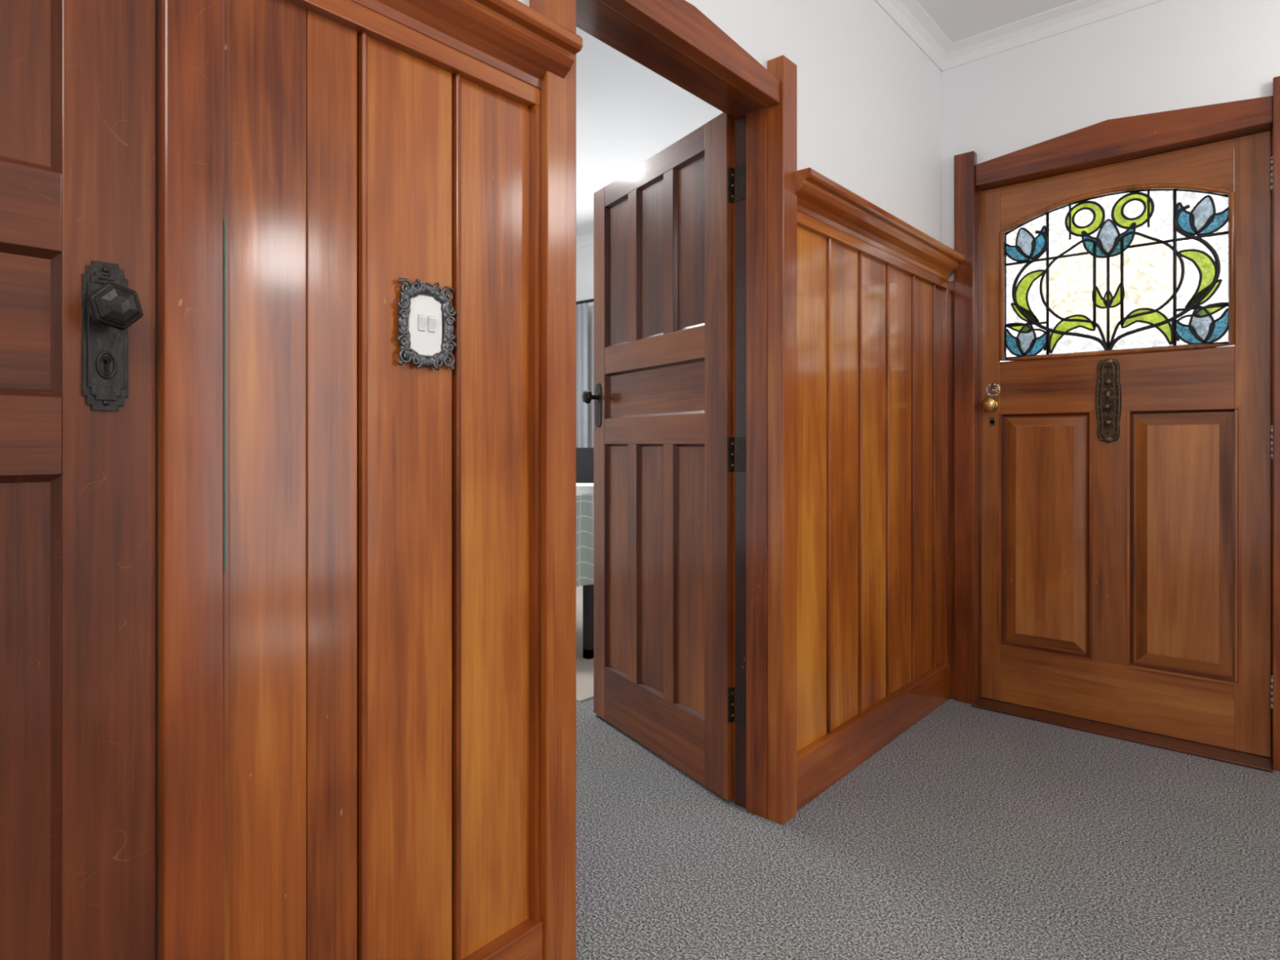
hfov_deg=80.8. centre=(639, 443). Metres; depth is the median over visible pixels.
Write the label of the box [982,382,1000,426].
door knob
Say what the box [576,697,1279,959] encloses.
floor
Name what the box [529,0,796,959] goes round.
trim
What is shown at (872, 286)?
panelling
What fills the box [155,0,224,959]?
trim
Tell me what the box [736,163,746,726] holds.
hinge leaves
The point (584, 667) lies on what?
rug
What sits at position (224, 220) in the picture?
paint
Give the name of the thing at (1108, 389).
plate
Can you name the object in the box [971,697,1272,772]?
trim
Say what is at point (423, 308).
light switch
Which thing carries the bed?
on the rug
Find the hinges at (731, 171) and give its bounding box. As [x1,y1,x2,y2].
[728,167,734,723]
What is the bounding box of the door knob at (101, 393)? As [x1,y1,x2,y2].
[81,260,143,411]
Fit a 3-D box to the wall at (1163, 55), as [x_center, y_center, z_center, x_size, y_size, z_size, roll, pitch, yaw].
[2.147,-0.275,2.268,2.135,2.550,0.140,0,0,41]
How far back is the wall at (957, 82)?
2.97 m
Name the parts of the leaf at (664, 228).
knob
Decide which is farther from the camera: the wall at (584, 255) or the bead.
the wall at (584, 255)
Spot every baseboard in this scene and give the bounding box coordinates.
[462,918,542,959]
[796,662,950,811]
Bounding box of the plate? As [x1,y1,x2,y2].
[1095,358,1121,443]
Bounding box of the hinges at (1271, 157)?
[1269,155,1272,710]
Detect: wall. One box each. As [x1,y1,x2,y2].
[517,0,1008,361]
[576,244,593,447]
[941,61,973,281]
[973,0,1279,164]
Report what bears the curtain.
hanging from the curtain rod
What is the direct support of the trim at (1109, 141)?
attached to the wall at (1163, 55)
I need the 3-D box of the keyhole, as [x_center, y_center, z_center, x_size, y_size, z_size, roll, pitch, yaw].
[-0.609,-0.090,0.858,0.003,0.032,0.020,0,0,41]
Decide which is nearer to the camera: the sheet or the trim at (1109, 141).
the trim at (1109, 141)
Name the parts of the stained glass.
lead glazing strip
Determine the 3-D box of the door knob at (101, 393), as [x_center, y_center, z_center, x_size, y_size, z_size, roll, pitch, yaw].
[-0.592,-0.123,0.844,0.061,0.170,0.052,0,0,41]
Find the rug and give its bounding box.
[576,585,593,702]
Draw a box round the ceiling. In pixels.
[576,0,1076,236]
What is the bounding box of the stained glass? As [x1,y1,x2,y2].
[1004,189,1228,359]
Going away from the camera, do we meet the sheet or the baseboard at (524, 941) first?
the baseboard at (524, 941)
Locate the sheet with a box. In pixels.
[576,483,593,493]
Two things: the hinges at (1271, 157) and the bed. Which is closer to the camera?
the hinges at (1271, 157)
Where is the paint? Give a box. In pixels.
[223,220,225,572]
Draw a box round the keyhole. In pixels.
[96,351,117,379]
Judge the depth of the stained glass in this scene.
2.65 m
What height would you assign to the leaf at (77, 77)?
1.913 m
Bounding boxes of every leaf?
[0,0,155,959]
[582,112,733,799]
[981,130,1271,757]
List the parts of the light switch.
plate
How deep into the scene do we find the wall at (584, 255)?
5.63 m
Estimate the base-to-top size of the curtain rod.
0.044 m
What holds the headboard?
on the bed
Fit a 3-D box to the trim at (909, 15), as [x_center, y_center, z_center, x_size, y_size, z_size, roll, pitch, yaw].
[0.200,-1.518,0.124,2.260,0.065,5.650,0,0,41]
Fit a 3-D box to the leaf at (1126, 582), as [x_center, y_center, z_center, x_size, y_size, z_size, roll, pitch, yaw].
[1.673,0.000,2.667,0.866,1.976,0.047,0,0,41]
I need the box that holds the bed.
[576,493,593,659]
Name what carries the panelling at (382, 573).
attached to the wall at (868, 98)
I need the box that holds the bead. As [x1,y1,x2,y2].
[999,182,1235,360]
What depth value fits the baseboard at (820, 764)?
2.38 m
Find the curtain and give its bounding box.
[576,302,587,447]
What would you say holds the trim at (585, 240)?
attached to the wall
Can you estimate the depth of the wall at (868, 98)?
2.43 m
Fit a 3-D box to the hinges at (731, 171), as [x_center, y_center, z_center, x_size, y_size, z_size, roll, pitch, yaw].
[0.265,0.003,2.092,0.043,1.557,0.013,0,0,-31]
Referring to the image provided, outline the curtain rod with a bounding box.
[576,298,593,304]
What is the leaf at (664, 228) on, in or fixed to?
attached to the wall at (868, 98)
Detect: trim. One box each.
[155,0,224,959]
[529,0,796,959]
[576,232,593,248]
[874,0,1163,71]
[947,75,1279,771]
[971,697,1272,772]
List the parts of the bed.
frame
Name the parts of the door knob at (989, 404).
brass knob, crystal knob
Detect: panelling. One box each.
[224,0,582,959]
[795,167,964,751]
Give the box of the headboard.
[576,447,593,483]
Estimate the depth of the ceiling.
3.42 m
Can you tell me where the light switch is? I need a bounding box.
[396,277,457,370]

